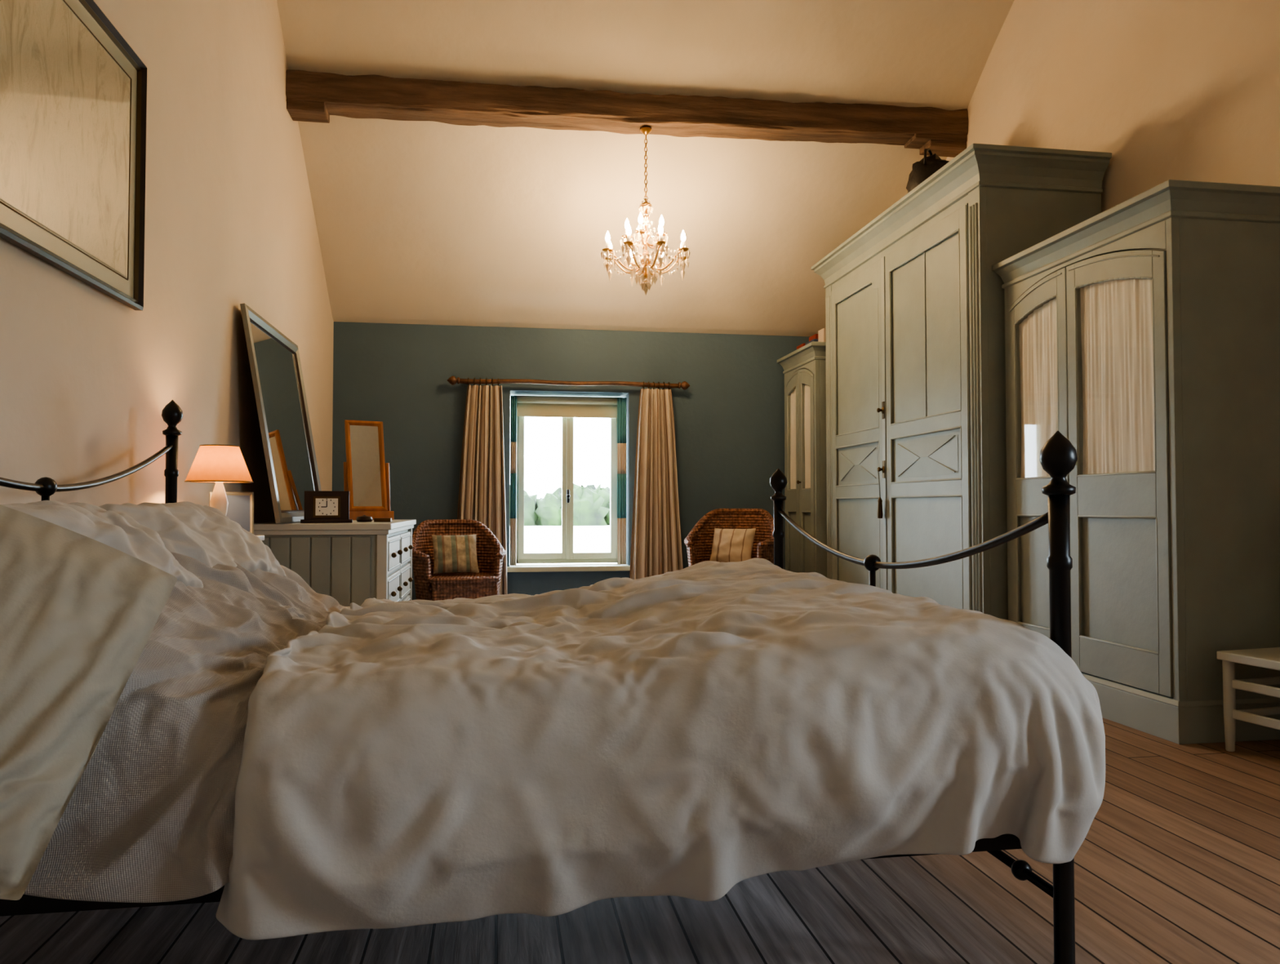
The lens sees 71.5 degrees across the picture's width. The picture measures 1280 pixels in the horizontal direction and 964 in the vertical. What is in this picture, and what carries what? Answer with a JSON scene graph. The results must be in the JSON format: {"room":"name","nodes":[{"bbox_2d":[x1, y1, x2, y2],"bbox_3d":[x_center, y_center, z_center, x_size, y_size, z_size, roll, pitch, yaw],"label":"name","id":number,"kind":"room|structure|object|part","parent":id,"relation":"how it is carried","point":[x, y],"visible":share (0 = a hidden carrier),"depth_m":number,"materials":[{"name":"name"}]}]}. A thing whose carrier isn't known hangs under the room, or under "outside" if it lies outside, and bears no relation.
{"room":"bedroom","nodes":[
{"label":"bedroom","id":0,"kind":"room"},
{"bbox_2d":[0,0,333,523],"bbox_3d":[-1.688,-1.043,2.671,0.200,3.850,7.950,0,-2,-9],"label":"wall","id":1,"kind":"structure","parent":0,"point":[87,378],"depth_m":3.33,"materials":[{"name":"paint"}]},
{"bbox_2d":[0,0,146,311],"bbox_3d":[-1.484,-0.954,2.189,0.028,0.785,1.300,0,-2,-9],"label":"framed print","id":2,"kind":"object","parent":1,"relation":"attached to","point":[73,91],"visible":1,"depth_m":2.39,"materials":[{"name":"beige paper"}]},
{"bbox_2d":[332,321,810,599],"bbox_3d":[-0.214,-0.066,6.730,4.000,2.115,0.350,0,-2,-9],"label":"wall","id":3,"kind":"structure","parent":0,"point":[729,422],"depth_m":6.51,"materials":[{"name":"teal paint"}]},
{"bbox_2d":[509,395,516,565],"bbox_3d":[-0.927,-0.011,6.509,0.048,1.245,0.025,0,-2,-9],"label":"drape","id":4,"kind":"object","parent":3,"relation":"attached to","point":[513,546],"visible":0.99,"depth_m":6.51,"materials":[{"name":"teal fabric"}]},
{"bbox_2d":[516,395,617,564],"bbox_3d":[-0.544,-0.019,6.703,0.810,1.260,0.136,0,-2,-9],"label":"window","id":5,"kind":"structure","parent":3,"relation":"in","point":[566,556],"depth_m":6.69,"materials":[{"name":"paint"}]},
{"bbox_2d":[514,395,617,417],"bbox_3d":[-0.532,-0.562,6.639,0.810,0.152,0.061,0,-2,-9],"label":"roller blind","id":6,"kind":"object","parent":5,"relation":"attached to","point":[526,406],"visible":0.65,"depth_m":6.64,"materials":[{"name":"beige fabric"}]},
{"bbox_2d":[447,375,689,390],"bbox_3d":[-0.502,-0.716,6.461,1.760,0.068,0.123,0,-2,-9],"label":"curtain rod","id":7,"kind":"object","parent":3,"relation":"attached to","point":[452,380],"visible":1,"depth_m":6.42,"materials":[{"name":"brown wood"}]},
{"bbox_2d":[457,384,507,594],"bbox_3d":[-1.134,0.137,6.307,0.396,1.649,0.099,0,-2,-9],"label":"curtain","id":8,"kind":"object","parent":7,"relation":"hanging from","point":[482,490],"visible":0.62,"depth_m":6.31,"materials":[{"name":"beige fabric"}]},
{"bbox_2d":[629,388,683,580],"bbox_3d":[0.123,0.142,6.509,0.432,1.649,0.111,0,-2,-9],"label":"curtain","id":9,"kind":"object","parent":7,"relation":"hanging from","point":[656,548],"visible":0.79,"depth_m":6.50,"materials":[{"name":"beige fabric"}]},
{"bbox_2d":[506,564,630,572],"bbox_3d":[-0.525,0.634,6.567,0.950,0.037,0.255,0,-2,-9],"label":"windowsill","id":10,"kind":"structure","parent":3,"relation":"attached to","point":[553,567],"depth_m":6.46,"materials":[{"name":"paint"}]},
{"bbox_2d":[617,397,626,564],"bbox_3d":[-0.135,-0.008,6.636,0.071,1.245,0.025,0,-2,-9],"label":"drape","id":11,"kind":"object","parent":3,"relation":"attached to","point":[621,402],"visible":1,"depth_m":6.63,"materials":[{"name":"teal fabric"}]},
{"bbox_2d":[285,69,968,157],"bbox_3d":[0.031,-2.170,5.251,4.000,0.288,0.217,0,-2,-9],"label":"ceiling beam","id":12,"kind":"structure","parent":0,"point":[311,96],"depth_m":5.16,"materials":[{"name":"brown wood"}]},
{"bbox_2d":[0,717,1279,963],"bbox_3d":[0.386,0.920,2.949,4.400,0.060,7.950,0,-2,-9],"label":"floor","id":13,"kind":"structure","parent":0,"point":[1177,861],"depth_m":1.75,"materials":[{"name":"brown wood"}]},
{"bbox_2d":[256,535,264,540],"bbox_3d":[-1.508,0.544,3.113,0.265,0.700,0.450,0,-2,-9],"label":"bedside table","id":14,"kind":"object","parent":13,"relation":"on","point":[261,537],"visible":0.03,"depth_m":3.32,"materials":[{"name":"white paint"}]},
{"bbox_2d":[184,444,253,515],"bbox_3d":[-1.475,0.033,3.116,0.220,0.321,0.220,0,-2,-9],"label":"table lamp","id":15,"kind":"object","parent":14,"relation":"on","point":[219,464],"visible":0.91,"depth_m":3.06,"materials":[{"name":"fabric"}]},
{"bbox_3d":[-1.475,-0.063,3.119,0.220,0.128,0.220,0,-2,-9],"label":"lamp shade","id":16,"kind":"part","parent":15,"relation":"part of","materials":[{"name":"fabric"}]},
{"bbox_2d":[208,491,253,533],"bbox_3d":[-1.503,0.117,3.272,0.160,0.160,0.042,1,-2,-41],"label":"photo frame","id":17,"kind":"object","parent":14,"relation":"on","point":[240,510],"visible":0.55,"depth_m":3.30,"materials":[{"name":"silver metal"}]},
{"bbox_2d":[253,519,416,606],"bbox_3d":[-1.552,0.570,4.609,0.651,0.730,1.260,0,-2,-9],"label":"dresser","id":18,"kind":"object","parent":13,"relation":"on","point":[357,562],"visible":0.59,"depth_m":4.04,"materials":[{"name":"white paint"}]},
{"bbox_2d":[240,303,321,523],"bbox_3d":[-1.755,-0.288,4.433,0.181,0.970,1.050,0,-2,-9],"label":"leaning mirror","id":19,"kind":"object","parent":18,"relation":"on","point":[274,360],"visible":0.81,"depth_m":4.31,"materials":[{"name":"silver metal"}]},
{"bbox_2d":[300,490,352,523],"bbox_3d":[-1.484,0.118,4.217,0.230,0.150,0.080,0,-2,-17],"label":"mantel clock","id":20,"kind":"object","parent":18,"relation":"on","point":[320,506],"visible":1,"depth_m":4.18,"materials":[{"name":"brown wood"}]},
{"bbox_2d":[343,419,394,519],"bbox_3d":[-1.562,-0.069,5.100,0.267,0.571,0.140,1,-2,-31],"label":"mirror","id":21,"kind":"object","parent":18,"relation":"on","point":[366,470],"visible":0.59,"depth_m":5.09,"materials":[{"name":"brown wood"}]},
{"bbox_2d":[355,515,391,521],"bbox_3d":[-1.336,0.182,4.462,0.170,0.035,0.080,0,-2,-9],"label":"hairbrush","id":22,"kind":"object","parent":18,"relation":"on","point":[362,518],"visible":1,"depth_m":4.43,"materials":[{"name":"brown wood"}]},
{"bbox_2d":[412,519,506,600],"bbox_3d":[-1.165,0.604,5.685,0.608,0.721,0.631,0,-2,-9],"label":"wicker chair","id":23,"kind":"object","parent":13,"relation":"on","point":[428,585],"visible":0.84,"depth_m":5.65,"materials":[{"name":"brown wicker"}]},
{"bbox_2d":[431,533,479,573],"bbox_3d":[-1.191,0.463,5.734,0.294,0.245,0.173,0,-2,-16],"label":"cushion","id":24,"kind":"object","parent":23,"relation":"on","point":[451,553],"visible":1,"depth_m":5.69,"materials":[{"name":"beige fabric"}]},
{"bbox_2d":[0,400,1077,963],"bbox_3d":[-0.365,0.298,2.137,2.015,1.140,1.610,0,-2,-9],"label":"bed","id":25,"kind":"object","parent":13,"relation":"on","point":[1058,458],"visible":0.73,"depth_m":1.52,"materials":[{"name":"black metal"}]},
{"bbox_2d":[0,504,177,900],"bbox_3d":[-0.985,0.225,1.164,0.622,0.569,0.363,0,-2,-9],"label":"pillow","id":26,"kind":"object","parent":25,"relation":"on","point":[78,612],"visible":1,"depth_m":1.16,"materials":[{"name":"fabric"}]},
{"bbox_2d":[0,500,203,587],"bbox_3d":[-1.067,0.146,1.669,0.268,0.223,0.583,0,-2,-4],"label":"pillow","id":27,"kind":"object","parent":25,"relation":"on","point":[120,531],"visible":0.33,"depth_m":1.73,"materials":[{"name":"fabric"}]},
{"bbox_2d":[23,551,343,903],"bbox_3d":[-0.961,0.361,2.033,0.674,0.487,1.733,0,-2,-9],"label":"sheet","id":28,"kind":"object","parent":25,"relation":"on","point":[149,817],"visible":0.41,"depth_m":1.26,"materials":[{"name":"fabric"}]},
{"bbox_2d":[97,501,285,576],"bbox_3d":[-1.154,0.167,2.293,0.282,0.235,0.682,0,-2,-4],"label":"pillow","id":29,"kind":"object","parent":25,"relation":"on","point":[203,533],"visible":0.54,"depth_m":2.25,"materials":[{"name":"fabric"}]},
{"bbox_2d":[221,559,1106,939],"bbox_3d":[-0.019,0.450,2.189,1.436,0.434,1.806,0,-2,-9],"label":"duvet","id":30,"kind":"object","parent":25,"relation":"on","point":[697,731],"visible":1,"depth_m":1.35,"materials":[{"name":"fabric"}]},
{"bbox_2d":[684,508,773,566],"bbox_3d":[0.620,0.577,6.019,0.641,0.794,0.684,0,-2,-9],"label":"wicker chair","id":31,"kind":"object","parent":13,"relation":"on","point":[699,542],"visible":0.48,"depth_m":6.23,"materials":[{"name":"brown wicker"}]},
{"bbox_2d":[710,528,755,562],"bbox_3d":[0.633,0.446,6.088,0.308,0.257,0.177,-1,-2,26],"label":"cushion","id":32,"kind":"object","parent":31,"relation":"on","point":[728,544],"visible":0.84,"depth_m":6.04,"materials":[{"name":"beige fabric"}]},
{"bbox_2d":[777,341,826,577],"bbox_3d":[1.470,0.019,6.439,0.745,1.930,0.760,0,-2,-9],"label":"wardrobe","id":33,"kind":"object","parent":13,"relation":"on","point":[804,368],"visible":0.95,"depth_m":6.28,"materials":[{"name":"green paint"}]},
{"bbox_2d":[796,342,805,349],"bbox_3d":[1.236,-0.981,6.617,0.120,0.075,0.180,0,-2,-9],"label":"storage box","id":34,"kind":"object","parent":33,"relation":"on","point":[803,344],"visible":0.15,"depth_m":6.57,"materials":[{"name":"cardboard"}]},
{"bbox_2d":[805,328,826,344],"bbox_3d":[1.314,-1.006,6.316,0.180,0.110,0.320,0,-2,-9],"label":"storage box","id":35,"kind":"object","parent":33,"relation":"on","point":[820,336],"visible":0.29,"depth_m":6.22,"materials":[{"name":"beige cardboard"}]},
{"bbox_2d":[810,142,1111,620],"bbox_3d":[1.689,-0.282,5.100,0.698,2.460,2.116,0,-2,-9],"label":"armoire","id":36,"kind":"object","parent":13,"relation":"on","point":[916,443],"visible":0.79,"depth_m":4.52,"materials":[{"name":"green paint"}]},
{"bbox_2d":[906,148,949,192],"bbox_3d":[1.661,-1.695,4.998,0.318,0.356,0.304,0,-2,-9],"label":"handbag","id":37,"kind":"object","parent":36,"relation":"on","point":[923,169],"visible":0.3,"depth_m":4.92,"materials":[{"name":"leather"}]},
{"bbox_2d":[991,179,1279,744],"bbox_3d":[2.004,-0.058,3.604,0.585,1.930,1.120,0,-2,-9],"label":"wardrobe","id":38,"kind":"object","parent":13,"relation":"on","point":[1144,332],"visible":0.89,"depth_m":3.13,"materials":[{"name":"green paint"}]},
{"bbox_2d":[1216,647,1279,751],"bbox_3d":[2.143,0.486,2.810,0.344,0.800,0.420,0,-2,-17],"label":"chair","id":39,"kind":"object","parent":13,"relation":"on","point":[1268,658],"visible":1,"depth_m":2.93,"materials":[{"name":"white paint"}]},
{"bbox_2d":[276,0,1013,336],"bbox_3d":[0.370,-2.108,3.130,4.200,1.904,7.750,0,-2,-9],"label":"ceiling","id":40,"kind":"structure","parent":0,"point":[418,222],"depth_m":5.52,"materials":[{"name":"paint"}]},
{"bbox_2d":[600,126,690,295],"bbox_3d":[0.035,-1.582,5.215,0.512,0.985,0.512,1,-2,-43],"label":"chandelier","id":41,"kind":"object","parent":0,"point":[643,235],"visible":1,"depth_m":5.17,"materials":[{"name":"gold metal"}]},
{"bbox_2d":[946,0,1279,212],"bbox_3d":[2.459,-1.025,3.333,0.200,3.850,7.950,0,-2,-9],"label":"wall","id":42,"kind":"structure","parent":0,"point":[1180,90],"depth_m":3.99,"materials":[{"name":"paint"}]},
{"label":"outside","id":43,"kind":"structure","parent":0,"visible":0},
{"bbox_2d":[509,524,617,564],"bbox_3d":[-3.156,1.544,19.715,120.000,0.200,200.000,0,-2,-9],"label":"ground","id":44,"kind":"structure","parent":43,"point":[537,539],"depth_m":23.86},
{"bbox_2d":[509,483,609,525],"bbox_3d":[-0.870,1.780,43.392,37.403,3.453,4.723,0,-2,-9],"label":"trees","id":45,"kind":"object","parent":44,"relation":"on","point":[591,504],"visible":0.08,"depth_m":41.22,"materials":[{"name":"green plant"}]}
]}

